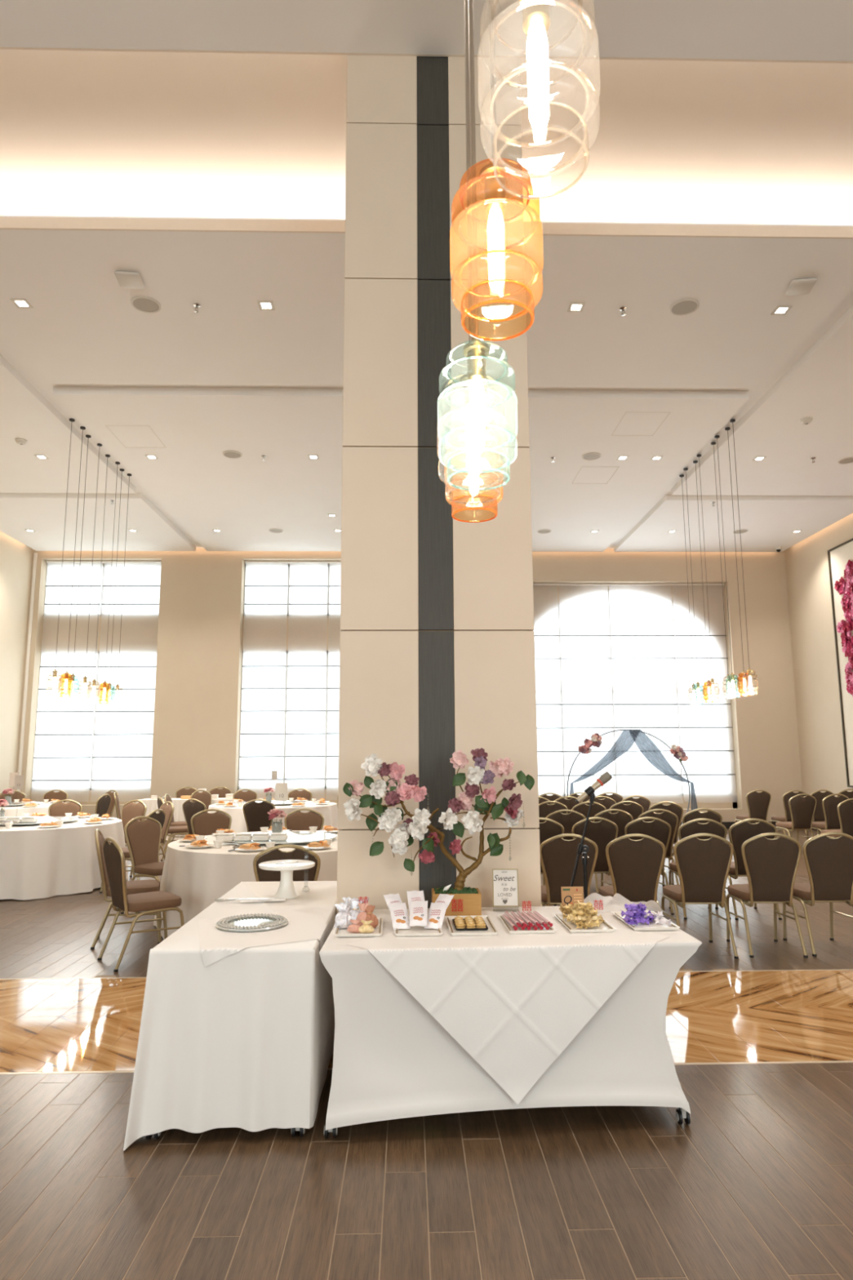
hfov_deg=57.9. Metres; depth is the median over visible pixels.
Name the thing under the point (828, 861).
banquet chair
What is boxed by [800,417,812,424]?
smoke detector
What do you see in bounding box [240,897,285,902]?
knife
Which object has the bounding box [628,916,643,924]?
candy
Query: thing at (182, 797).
gift box
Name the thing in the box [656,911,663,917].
candy
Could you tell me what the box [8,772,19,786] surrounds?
table number card
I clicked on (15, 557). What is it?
wall
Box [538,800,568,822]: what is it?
banquet chair
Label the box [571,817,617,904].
banquet chair
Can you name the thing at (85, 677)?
socket
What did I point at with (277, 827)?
flower vase
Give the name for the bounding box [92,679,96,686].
socket
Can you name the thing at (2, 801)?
flower vase
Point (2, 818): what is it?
serving dish
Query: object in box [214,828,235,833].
folded napkin
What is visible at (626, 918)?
candy
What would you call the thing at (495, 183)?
socket
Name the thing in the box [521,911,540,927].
stick
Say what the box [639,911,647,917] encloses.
candy
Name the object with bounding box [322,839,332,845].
cup
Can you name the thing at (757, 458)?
recessed light
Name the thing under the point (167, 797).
banquet chair
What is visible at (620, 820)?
banquet chair
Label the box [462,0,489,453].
glass pendant
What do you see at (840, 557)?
artwork
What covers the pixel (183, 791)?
banquet chair
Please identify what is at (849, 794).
banquet chair
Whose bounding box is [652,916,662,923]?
candy
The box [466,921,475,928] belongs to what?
cookie
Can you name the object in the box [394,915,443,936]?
serving tray
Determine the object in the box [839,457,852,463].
grille
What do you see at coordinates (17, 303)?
diffuser
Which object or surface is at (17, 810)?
round table
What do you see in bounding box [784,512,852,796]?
wall
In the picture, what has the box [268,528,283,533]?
ceiling speaker
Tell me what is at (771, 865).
banquet chair
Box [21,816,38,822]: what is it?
serving dish
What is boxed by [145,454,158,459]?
recessed light
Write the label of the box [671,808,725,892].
banquet chair
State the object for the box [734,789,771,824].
banquet chair
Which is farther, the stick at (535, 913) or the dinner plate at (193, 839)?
the dinner plate at (193, 839)
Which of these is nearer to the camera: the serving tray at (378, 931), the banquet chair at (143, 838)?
the serving tray at (378, 931)
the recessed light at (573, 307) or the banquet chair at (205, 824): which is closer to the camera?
the recessed light at (573, 307)
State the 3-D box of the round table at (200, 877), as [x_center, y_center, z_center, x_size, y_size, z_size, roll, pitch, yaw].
[-1.391,2.273,7.282,2.245,0.734,2.255,0,-9,-1]
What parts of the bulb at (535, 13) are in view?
bulb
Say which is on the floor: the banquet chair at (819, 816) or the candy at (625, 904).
the banquet chair at (819, 816)
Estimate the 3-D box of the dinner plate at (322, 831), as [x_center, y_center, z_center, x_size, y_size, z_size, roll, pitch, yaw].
[-1.012,2.010,8.079,0.256,0.019,0.256,-5,-10,27]
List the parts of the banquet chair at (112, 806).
backrest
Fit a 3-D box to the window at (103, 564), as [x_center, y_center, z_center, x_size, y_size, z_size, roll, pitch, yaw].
[-7.017,-1.078,16.847,2.560,1.165,0.070,0,-9,-1]
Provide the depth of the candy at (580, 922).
3.48 m
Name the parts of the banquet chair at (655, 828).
frame, backrest, leg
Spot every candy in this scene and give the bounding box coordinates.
[558,903,567,911]
[560,904,574,911]
[562,911,573,919]
[563,903,573,913]
[566,915,580,924]
[569,915,586,921]
[572,909,586,915]
[575,903,591,911]
[575,920,584,928]
[577,915,592,921]
[582,903,591,910]
[582,919,599,929]
[582,920,596,927]
[585,907,596,918]
[586,914,602,921]
[621,910,631,916]
[622,915,633,924]
[623,911,640,918]
[624,902,639,910]
[626,902,642,911]
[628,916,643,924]
[630,911,640,918]
[631,916,644,924]
[634,917,649,924]
[637,903,646,913]
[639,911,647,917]
[644,913,656,922]
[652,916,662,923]
[654,915,671,925]
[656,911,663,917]
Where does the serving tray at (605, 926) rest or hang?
on the tablecloth
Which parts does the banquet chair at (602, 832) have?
frame, backrest, seat frame, leg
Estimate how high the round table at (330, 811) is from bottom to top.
0.734 m
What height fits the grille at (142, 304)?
0.013 m
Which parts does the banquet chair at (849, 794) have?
frame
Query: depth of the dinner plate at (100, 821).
9.31 m
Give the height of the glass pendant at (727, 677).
3.703 m
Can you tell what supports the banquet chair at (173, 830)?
on the floor
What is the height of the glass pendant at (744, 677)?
3.703 m
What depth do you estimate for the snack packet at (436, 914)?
3.56 m
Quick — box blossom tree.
[342,747,534,915]
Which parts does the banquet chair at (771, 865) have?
leg, leg, seat, seat frame, frame, backrest, leg, leg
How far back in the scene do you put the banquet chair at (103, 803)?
12.84 m
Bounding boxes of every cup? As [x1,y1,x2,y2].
[4,822,13,828]
[56,820,64,826]
[65,813,72,817]
[91,813,98,817]
[195,835,204,840]
[213,840,223,848]
[216,830,225,834]
[260,826,268,831]
[265,841,275,848]
[309,826,317,831]
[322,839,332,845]
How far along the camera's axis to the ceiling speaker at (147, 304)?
7.52 m
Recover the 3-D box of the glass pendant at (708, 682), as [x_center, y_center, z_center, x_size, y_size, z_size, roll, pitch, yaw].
[4.140,-0.915,11.564,0.176,3.703,0.176,-6,-11,36]
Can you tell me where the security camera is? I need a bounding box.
[775,546,781,551]
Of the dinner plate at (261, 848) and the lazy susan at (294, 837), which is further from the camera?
the lazy susan at (294, 837)
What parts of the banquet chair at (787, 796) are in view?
seat, frame, backrest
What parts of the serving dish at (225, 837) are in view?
dish lid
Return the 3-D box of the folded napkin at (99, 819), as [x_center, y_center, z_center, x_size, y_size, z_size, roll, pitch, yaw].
[-4.024,2.176,9.317,0.100,0.050,0.190,-5,-10,30]
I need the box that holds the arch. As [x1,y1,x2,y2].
[566,728,690,825]
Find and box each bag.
[333,902,352,928]
[342,897,355,913]
[346,919,360,933]
[347,900,362,919]
[355,897,368,913]
[356,902,368,925]
[358,920,373,933]
[364,905,378,928]
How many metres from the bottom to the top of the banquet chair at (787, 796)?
0.931 m
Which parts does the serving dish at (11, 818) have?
dish, dish lid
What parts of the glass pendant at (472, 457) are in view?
rod, bulb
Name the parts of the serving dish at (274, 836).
dish lid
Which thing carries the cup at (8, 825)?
on the round table at (36, 862)
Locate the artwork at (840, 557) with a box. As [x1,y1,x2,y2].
[826,537,852,787]
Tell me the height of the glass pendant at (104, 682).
3.703 m
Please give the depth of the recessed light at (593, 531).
15.21 m
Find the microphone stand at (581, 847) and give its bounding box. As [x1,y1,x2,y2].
[569,792,595,902]
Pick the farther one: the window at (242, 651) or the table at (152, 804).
the window at (242, 651)
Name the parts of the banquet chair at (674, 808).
frame, backrest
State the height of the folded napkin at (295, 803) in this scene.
0.050 m
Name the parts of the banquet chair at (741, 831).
leg, seat, seat frame, frame, backrest, leg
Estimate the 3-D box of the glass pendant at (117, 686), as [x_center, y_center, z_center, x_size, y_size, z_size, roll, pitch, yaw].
[-4.744,-0.821,12.051,0.176,3.703,0.176,4,-9,-24]
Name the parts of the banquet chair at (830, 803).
seat, backrest, frame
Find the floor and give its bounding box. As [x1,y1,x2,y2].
[0,828,852,1279]
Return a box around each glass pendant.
[52,417,75,690]
[58,426,85,697]
[71,435,91,693]
[83,443,102,695]
[92,454,110,697]
[97,462,119,703]
[107,468,124,700]
[115,473,132,702]
[444,0,503,517]
[449,0,543,339]
[459,0,478,471]
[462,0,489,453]
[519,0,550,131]
[679,474,695,701]
[683,467,700,699]
[693,460,715,702]
[696,453,714,697]
[711,441,730,694]
[714,435,734,693]
[724,426,751,696]
[729,418,751,689]
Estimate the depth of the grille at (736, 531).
15.23 m
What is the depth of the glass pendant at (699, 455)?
11.26 m
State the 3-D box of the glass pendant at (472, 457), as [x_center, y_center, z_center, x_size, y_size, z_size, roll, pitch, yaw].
[0.108,-2.208,2.206,0.178,3.737,0.178,3,-9,-19]
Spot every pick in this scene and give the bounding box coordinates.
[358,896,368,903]
[521,900,531,913]
[593,899,603,915]
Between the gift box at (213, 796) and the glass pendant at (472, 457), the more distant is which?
the gift box at (213, 796)
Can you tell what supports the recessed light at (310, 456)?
in the ceiling
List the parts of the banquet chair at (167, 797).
backrest, seat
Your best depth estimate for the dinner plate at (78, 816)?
10.24 m
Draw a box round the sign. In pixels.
[492,868,519,906]
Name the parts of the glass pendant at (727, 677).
cord, bulb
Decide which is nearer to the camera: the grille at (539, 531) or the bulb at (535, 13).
the bulb at (535, 13)
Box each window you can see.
[32,651,99,790]
[44,564,104,616]
[237,650,328,789]
[243,564,329,616]
[558,589,683,795]
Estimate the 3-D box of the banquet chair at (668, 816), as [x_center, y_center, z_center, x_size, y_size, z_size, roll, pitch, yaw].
[2.606,2.402,8.880,0.463,0.931,0.577,0,-9,-2]
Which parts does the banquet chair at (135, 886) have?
leg, frame, backrest, seat, leg, leg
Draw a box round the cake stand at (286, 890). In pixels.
[258,859,315,899]
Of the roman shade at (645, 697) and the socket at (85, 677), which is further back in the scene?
the roman shade at (645, 697)
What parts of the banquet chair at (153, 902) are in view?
leg, backrest, backrest, frame, leg, seat, leg, leg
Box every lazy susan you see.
[0,816,79,824]
[4,801,40,805]
[230,831,337,844]
[243,800,304,804]
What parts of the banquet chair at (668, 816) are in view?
frame, backrest, leg, leg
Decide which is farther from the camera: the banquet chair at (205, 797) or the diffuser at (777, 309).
the banquet chair at (205, 797)
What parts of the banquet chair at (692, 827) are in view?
leg, seat, leg, frame, backrest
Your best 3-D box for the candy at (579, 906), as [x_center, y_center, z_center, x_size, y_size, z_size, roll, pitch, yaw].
[0.734,1.249,3.598,0.072,0.034,0.044,3,-9,-18]
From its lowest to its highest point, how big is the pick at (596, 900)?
0.075 m
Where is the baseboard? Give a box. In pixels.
[680,821,778,828]
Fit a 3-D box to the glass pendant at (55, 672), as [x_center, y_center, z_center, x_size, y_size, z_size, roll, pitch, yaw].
[-4.737,-1.124,10.043,0.176,3.703,0.176,4,-9,-24]
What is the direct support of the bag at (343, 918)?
on the serving tray at (378, 931)
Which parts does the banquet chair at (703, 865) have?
leg, leg, seat, seat frame, frame, backrest, leg, leg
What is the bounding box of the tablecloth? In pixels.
[345,908,670,1104]
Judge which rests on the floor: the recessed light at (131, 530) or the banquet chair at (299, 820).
the banquet chair at (299, 820)
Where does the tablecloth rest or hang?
on the display table at (393, 1060)
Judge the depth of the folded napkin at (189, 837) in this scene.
7.27 m
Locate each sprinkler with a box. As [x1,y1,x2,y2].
[193,303,200,312]
[619,306,626,315]
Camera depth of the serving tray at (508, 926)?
3.51 m
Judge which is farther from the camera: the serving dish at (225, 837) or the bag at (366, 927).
the serving dish at (225, 837)
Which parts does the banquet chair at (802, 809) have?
leg, seat, seat frame, frame, backrest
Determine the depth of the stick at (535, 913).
3.59 m
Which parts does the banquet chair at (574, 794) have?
frame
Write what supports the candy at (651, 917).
on the serving tray at (640, 926)
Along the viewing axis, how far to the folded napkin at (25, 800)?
13.75 m
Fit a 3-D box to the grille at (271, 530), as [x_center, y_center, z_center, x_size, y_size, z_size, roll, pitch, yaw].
[-2.946,-2.140,15.073,0.242,0.013,0.242,0,-9,-1]
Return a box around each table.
[0,801,67,817]
[0,816,128,900]
[123,880,337,1151]
[135,797,233,839]
[153,830,337,939]
[208,800,338,832]
[319,904,702,1138]
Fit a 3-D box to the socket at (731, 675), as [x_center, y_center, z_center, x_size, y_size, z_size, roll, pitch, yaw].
[4.128,0.494,10.400,0.060,0.106,0.059,0,-9,-1]
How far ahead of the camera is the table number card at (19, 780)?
9.33 m
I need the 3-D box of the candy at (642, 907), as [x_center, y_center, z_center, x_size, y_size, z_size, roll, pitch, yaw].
[1.026,1.277,3.666,0.045,0.033,0.072,-3,-9,17]
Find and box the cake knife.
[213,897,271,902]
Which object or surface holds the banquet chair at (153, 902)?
on the floor
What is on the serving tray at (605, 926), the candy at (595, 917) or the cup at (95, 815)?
the candy at (595, 917)
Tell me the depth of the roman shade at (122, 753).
16.44 m
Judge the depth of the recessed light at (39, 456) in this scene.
11.32 m
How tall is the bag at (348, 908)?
0.120 m
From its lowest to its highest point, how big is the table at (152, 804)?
0.732 m
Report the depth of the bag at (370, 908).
3.55 m
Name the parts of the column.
stone panel, stone panel, stone panel, stone panel, stone panel, stone panel, wood panel, wood panel, wood panel, wood panel, wood panel, wood panel, stone panel, stone panel, stone panel, stone panel, stone panel, stone panel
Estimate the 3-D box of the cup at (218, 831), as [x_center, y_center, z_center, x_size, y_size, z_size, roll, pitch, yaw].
[-2.054,1.933,7.675,0.088,0.062,0.087,-7,-11,37]
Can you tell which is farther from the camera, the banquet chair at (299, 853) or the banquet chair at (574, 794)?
the banquet chair at (574, 794)
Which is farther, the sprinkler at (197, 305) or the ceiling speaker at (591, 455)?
the ceiling speaker at (591, 455)
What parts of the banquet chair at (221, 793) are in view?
frame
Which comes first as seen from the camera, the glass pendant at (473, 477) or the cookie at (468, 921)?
the glass pendant at (473, 477)
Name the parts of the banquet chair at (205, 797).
frame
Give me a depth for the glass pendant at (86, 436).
10.54 m
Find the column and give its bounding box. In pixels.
[336,54,541,914]
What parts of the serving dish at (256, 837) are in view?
dish lid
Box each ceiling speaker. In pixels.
[130,295,161,313]
[222,450,242,458]
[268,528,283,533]
[537,528,551,533]
[582,452,600,460]
[669,298,699,315]
[733,528,747,533]
[837,456,852,464]
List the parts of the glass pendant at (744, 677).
cord, lamp shade, bulb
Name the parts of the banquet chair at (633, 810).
frame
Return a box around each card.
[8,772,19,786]
[13,775,23,789]
[271,770,277,780]
[275,782,287,800]
[560,886,583,914]
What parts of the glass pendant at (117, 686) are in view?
bulb, cord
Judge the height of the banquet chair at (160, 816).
0.931 m
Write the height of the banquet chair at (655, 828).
0.931 m
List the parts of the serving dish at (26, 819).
dish lid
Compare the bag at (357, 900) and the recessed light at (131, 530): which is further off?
the recessed light at (131, 530)
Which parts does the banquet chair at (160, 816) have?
seat, leg, frame, backrest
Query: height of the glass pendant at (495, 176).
3.571 m
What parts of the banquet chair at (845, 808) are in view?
seat, frame, backrest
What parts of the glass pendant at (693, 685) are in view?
cord, bulb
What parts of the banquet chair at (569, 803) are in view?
frame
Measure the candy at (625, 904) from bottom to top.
0.037 m
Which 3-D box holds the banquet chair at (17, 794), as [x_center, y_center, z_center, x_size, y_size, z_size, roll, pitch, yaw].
[-7.691,3.254,14.222,0.463,0.931,0.577,4,-10,-26]
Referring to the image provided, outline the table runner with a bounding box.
[197,906,326,966]
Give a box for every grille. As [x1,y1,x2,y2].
[133,297,159,311]
[224,451,240,457]
[270,528,282,532]
[537,529,550,533]
[583,453,599,459]
[598,771,612,784]
[671,300,697,314]
[734,529,746,533]
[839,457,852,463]
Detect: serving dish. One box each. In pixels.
[0,816,8,820]
[6,816,23,822]
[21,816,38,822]
[216,832,235,841]
[233,832,253,841]
[251,832,270,841]
[269,832,288,840]
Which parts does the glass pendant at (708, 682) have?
cord, bulb, lamp shade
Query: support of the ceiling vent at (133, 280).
attached to the ceiling
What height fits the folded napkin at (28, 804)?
0.050 m
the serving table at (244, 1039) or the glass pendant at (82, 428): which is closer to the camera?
the serving table at (244, 1039)
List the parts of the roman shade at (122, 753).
shade panel, head rail, shade panel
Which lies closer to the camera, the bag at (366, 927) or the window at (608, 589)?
the bag at (366, 927)
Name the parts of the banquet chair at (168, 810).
seat, leg, backrest, frame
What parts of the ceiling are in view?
panel, panel, hatch frame, panel, panel, hatch frame, hatch frame, panel, panel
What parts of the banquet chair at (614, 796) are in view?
frame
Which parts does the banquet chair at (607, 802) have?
frame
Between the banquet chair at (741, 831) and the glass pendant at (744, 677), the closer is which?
the banquet chair at (741, 831)
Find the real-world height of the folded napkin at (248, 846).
0.050 m
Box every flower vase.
[0,799,8,816]
[1,788,14,803]
[263,786,274,801]
[267,808,287,832]
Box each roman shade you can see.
[31,560,161,801]
[238,560,341,800]
[533,583,737,803]
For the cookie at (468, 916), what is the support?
on the tray at (453, 920)
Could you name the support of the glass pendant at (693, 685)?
hanging from the ceiling
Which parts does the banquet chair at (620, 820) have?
leg, frame, backrest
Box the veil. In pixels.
[569,728,697,810]
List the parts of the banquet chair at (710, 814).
leg, frame, backrest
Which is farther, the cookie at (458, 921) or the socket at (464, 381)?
the cookie at (458, 921)
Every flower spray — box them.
[577,733,602,754]
[669,743,688,761]
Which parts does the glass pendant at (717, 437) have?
cord, bulb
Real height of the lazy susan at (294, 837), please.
0.036 m
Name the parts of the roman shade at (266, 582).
shade panel, head rail, shade panel, shade panel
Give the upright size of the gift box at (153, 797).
0.070 m
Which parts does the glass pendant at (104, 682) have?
lamp shade, bulb, cord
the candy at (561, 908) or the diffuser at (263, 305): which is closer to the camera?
the candy at (561, 908)
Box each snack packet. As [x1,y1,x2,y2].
[383,893,402,911]
[388,902,410,929]
[406,890,424,911]
[408,900,427,926]
[424,902,448,928]
[426,893,453,916]
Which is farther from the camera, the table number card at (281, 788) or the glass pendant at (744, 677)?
the table number card at (281, 788)
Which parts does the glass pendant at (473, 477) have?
rod, lamp shade, bulb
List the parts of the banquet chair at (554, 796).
frame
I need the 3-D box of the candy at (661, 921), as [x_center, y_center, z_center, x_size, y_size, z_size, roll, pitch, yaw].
[1.100,1.306,3.576,0.040,0.034,0.073,8,-12,-42]
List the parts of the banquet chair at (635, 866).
leg, leg, seat, seat frame, backrest, leg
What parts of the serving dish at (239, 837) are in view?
dish lid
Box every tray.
[333,916,383,937]
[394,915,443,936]
[444,915,498,935]
[452,918,488,930]
[497,913,556,933]
[552,913,616,932]
[610,911,679,930]
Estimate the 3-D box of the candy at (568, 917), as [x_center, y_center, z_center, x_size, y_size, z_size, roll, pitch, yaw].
[0.693,1.310,3.595,0.076,0.041,0.046,-7,-11,38]
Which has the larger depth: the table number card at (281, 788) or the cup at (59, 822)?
the table number card at (281, 788)
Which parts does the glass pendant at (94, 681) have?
bulb, cord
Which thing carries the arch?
on the floor
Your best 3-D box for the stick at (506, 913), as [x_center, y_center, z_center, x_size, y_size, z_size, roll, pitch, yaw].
[0.403,1.308,3.610,0.018,0.019,0.279,1,-9,-7]
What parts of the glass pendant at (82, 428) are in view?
lamp shade, bulb, cord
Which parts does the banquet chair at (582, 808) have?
frame, backrest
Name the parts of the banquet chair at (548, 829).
backrest, frame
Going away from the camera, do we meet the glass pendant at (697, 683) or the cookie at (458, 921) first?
the cookie at (458, 921)
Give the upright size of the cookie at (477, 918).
0.028 m
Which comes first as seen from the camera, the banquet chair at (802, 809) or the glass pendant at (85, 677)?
the glass pendant at (85, 677)
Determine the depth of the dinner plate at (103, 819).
9.88 m
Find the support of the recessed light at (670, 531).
in the ceiling
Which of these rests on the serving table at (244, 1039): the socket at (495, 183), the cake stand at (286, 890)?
the cake stand at (286, 890)
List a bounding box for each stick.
[502,914,517,930]
[504,911,521,927]
[511,911,527,927]
[516,911,533,927]
[519,915,537,930]
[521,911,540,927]
[527,911,547,927]
[533,911,552,926]
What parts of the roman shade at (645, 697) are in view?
shade panel, shade panel, head rail, shade panel, shade panel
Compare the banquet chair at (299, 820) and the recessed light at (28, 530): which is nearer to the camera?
the banquet chair at (299, 820)
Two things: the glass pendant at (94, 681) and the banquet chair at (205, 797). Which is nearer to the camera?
the glass pendant at (94, 681)
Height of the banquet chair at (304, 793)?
0.931 m
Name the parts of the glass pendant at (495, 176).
rod, bulb, lamp shade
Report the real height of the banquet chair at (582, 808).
0.931 m
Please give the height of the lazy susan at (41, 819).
0.036 m
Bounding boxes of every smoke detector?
[15,437,27,444]
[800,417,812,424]
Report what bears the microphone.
attached to the microphone stand at (581, 847)
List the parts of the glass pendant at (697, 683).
cord, bulb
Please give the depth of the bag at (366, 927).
3.45 m
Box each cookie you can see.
[454,920,464,925]
[455,921,465,928]
[463,915,473,921]
[464,917,473,924]
[465,920,475,925]
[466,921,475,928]
[473,915,482,921]
[474,917,484,923]
[475,919,484,924]
[475,921,485,928]
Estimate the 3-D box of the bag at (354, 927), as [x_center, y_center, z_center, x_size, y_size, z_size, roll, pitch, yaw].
[-0.323,1.287,3.468,0.062,0.058,0.044,-3,-9,20]
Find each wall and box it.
[0,531,33,795]
[15,548,802,822]
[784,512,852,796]
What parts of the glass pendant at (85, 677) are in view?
bulb, cord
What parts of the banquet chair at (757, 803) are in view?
seat, backrest, frame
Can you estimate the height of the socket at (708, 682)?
0.106 m
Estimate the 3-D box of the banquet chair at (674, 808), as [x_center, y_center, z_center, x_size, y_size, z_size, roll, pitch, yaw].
[3.124,2.610,10.277,0.463,0.931,0.577,0,-9,-3]
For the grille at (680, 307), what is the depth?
7.61 m
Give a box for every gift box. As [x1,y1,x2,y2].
[151,795,158,799]
[181,795,191,799]
[211,794,218,799]
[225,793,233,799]
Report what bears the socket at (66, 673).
attached to the glass pendant at (82, 428)
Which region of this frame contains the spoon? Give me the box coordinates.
[222,843,242,844]
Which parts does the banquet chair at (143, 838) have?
leg, frame, backrest, seat, leg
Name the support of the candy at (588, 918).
on the candy at (586, 922)
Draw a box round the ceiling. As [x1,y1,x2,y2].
[0,0,852,551]
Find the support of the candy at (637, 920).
on the serving tray at (640, 926)
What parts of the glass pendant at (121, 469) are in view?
cord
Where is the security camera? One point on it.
(778, 548)
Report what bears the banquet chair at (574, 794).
on the floor
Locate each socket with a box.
[52,669,57,677]
[64,671,68,679]
[71,673,75,681]
[83,675,88,683]
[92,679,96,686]
[115,684,119,690]
[459,370,471,408]
[462,335,489,383]
[479,158,510,214]
[519,0,550,35]
[695,681,700,688]
[706,679,710,686]
[710,677,714,684]
[725,674,730,682]
[729,672,734,680]
[742,670,746,678]
[746,668,751,676]
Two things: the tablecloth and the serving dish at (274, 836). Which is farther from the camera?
the serving dish at (274, 836)
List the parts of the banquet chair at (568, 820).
backrest, frame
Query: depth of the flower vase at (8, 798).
12.96 m
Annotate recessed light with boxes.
[10,298,33,308]
[24,528,35,532]
[34,454,48,458]
[128,528,137,531]
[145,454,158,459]
[257,301,275,310]
[307,454,319,459]
[327,514,336,516]
[567,302,585,311]
[590,529,599,533]
[616,455,629,460]
[649,455,662,460]
[666,529,676,533]
[752,456,766,460]
[770,305,792,315]
[791,529,802,533]
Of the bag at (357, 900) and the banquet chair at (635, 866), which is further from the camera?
the banquet chair at (635, 866)
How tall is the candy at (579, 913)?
0.043 m
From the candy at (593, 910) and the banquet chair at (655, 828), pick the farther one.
the banquet chair at (655, 828)
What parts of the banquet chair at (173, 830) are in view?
backrest, frame, leg, seat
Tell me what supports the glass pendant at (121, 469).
hanging from the ceiling
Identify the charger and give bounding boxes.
[215,913,288,932]
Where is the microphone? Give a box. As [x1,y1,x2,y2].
[575,771,612,803]
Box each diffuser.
[15,301,28,306]
[261,303,271,308]
[570,305,581,310]
[775,307,787,312]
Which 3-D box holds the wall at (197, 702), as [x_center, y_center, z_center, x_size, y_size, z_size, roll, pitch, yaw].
[-0.287,0.737,16.598,16.400,6.550,0.390,0,-9,-1]
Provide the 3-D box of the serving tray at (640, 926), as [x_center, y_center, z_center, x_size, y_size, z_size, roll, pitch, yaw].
[1.034,1.336,3.667,0.216,0.014,0.370,0,-9,-2]
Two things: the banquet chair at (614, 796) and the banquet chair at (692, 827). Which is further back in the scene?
the banquet chair at (614, 796)
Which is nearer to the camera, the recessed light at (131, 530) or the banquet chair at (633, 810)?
the banquet chair at (633, 810)
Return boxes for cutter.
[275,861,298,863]
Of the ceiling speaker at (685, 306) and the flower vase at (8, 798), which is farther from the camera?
the flower vase at (8, 798)
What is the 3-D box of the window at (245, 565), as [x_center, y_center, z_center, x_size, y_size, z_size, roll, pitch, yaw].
[-2.728,-1.083,16.947,2.540,1.165,0.070,0,-9,-1]
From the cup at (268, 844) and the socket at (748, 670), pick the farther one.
the socket at (748, 670)
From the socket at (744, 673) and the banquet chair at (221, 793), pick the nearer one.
the socket at (744, 673)
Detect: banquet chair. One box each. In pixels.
[0,790,25,801]
[43,789,67,802]
[48,799,82,816]
[90,828,161,949]
[94,793,111,817]
[97,837,184,972]
[99,808,165,893]
[104,789,118,817]
[113,791,144,820]
[120,816,164,913]
[121,800,146,843]
[124,800,174,876]
[157,796,188,861]
[164,793,187,851]
[175,786,196,798]
[182,798,206,834]
[191,789,211,812]
[191,808,231,835]
[208,786,231,797]
[232,789,257,801]
[242,799,275,831]
[253,844,320,881]
[284,808,324,831]
[288,788,311,800]
[537,817,564,906]
[538,792,561,804]
[538,796,551,804]
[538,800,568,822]
[539,833,598,906]
[542,808,586,885]
[552,795,582,813]
[565,791,589,804]
[571,801,607,874]
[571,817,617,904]
[585,795,616,812]
[592,808,632,893]
[597,791,622,803]
[597,833,665,911]
[609,800,643,820]
[621,795,650,813]
[624,817,674,915]
[637,808,679,886]
[648,801,683,868]
[661,833,738,959]
[668,817,730,919]
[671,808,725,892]
[715,817,782,919]
[725,832,808,957]
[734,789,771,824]
[769,790,808,839]
[775,793,816,840]
[782,831,852,956]
[806,793,848,839]
[810,789,835,836]
[821,798,852,838]
[836,788,852,801]
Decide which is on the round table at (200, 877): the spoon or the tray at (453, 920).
the spoon
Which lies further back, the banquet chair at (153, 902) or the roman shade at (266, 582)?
the roman shade at (266, 582)
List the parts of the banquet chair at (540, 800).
backrest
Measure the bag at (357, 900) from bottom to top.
0.116 m
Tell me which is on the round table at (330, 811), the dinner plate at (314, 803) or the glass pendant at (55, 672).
the dinner plate at (314, 803)
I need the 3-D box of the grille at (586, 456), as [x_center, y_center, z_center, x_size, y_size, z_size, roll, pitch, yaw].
[2.441,-2.718,11.401,0.242,0.013,0.242,0,-9,-1]
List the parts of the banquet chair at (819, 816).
backrest, frame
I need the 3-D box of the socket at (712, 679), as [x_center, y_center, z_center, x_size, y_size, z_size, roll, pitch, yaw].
[4.113,0.597,11.082,0.060,0.106,0.059,0,-9,-1]
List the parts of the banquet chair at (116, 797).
frame, backrest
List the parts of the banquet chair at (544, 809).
frame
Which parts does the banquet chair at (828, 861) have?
leg, seat, leg, seat frame, frame, backrest, leg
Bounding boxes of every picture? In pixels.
[395,919,405,923]
[413,915,422,920]
[429,918,438,923]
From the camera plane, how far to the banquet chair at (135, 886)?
6.38 m
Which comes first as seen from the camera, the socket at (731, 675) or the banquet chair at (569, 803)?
the socket at (731, 675)
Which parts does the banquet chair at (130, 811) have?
backrest, frame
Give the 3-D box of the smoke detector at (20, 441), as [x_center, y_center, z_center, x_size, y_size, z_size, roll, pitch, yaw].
[-5.646,-2.752,10.733,0.150,0.068,0.150,0,-9,-1]
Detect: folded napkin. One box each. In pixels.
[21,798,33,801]
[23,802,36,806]
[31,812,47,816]
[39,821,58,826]
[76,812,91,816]
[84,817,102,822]
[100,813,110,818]
[182,834,199,840]
[190,840,208,846]
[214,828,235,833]
[226,802,233,805]
[238,842,261,849]
[268,826,287,831]
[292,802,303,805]
[296,797,306,799]
[306,840,329,847]
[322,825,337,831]
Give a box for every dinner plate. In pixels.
[36,825,60,827]
[72,815,92,817]
[82,821,105,823]
[101,817,115,820]
[178,838,206,841]
[184,844,214,848]
[235,847,266,852]
[302,845,332,849]
[314,803,329,804]
[318,829,337,833]

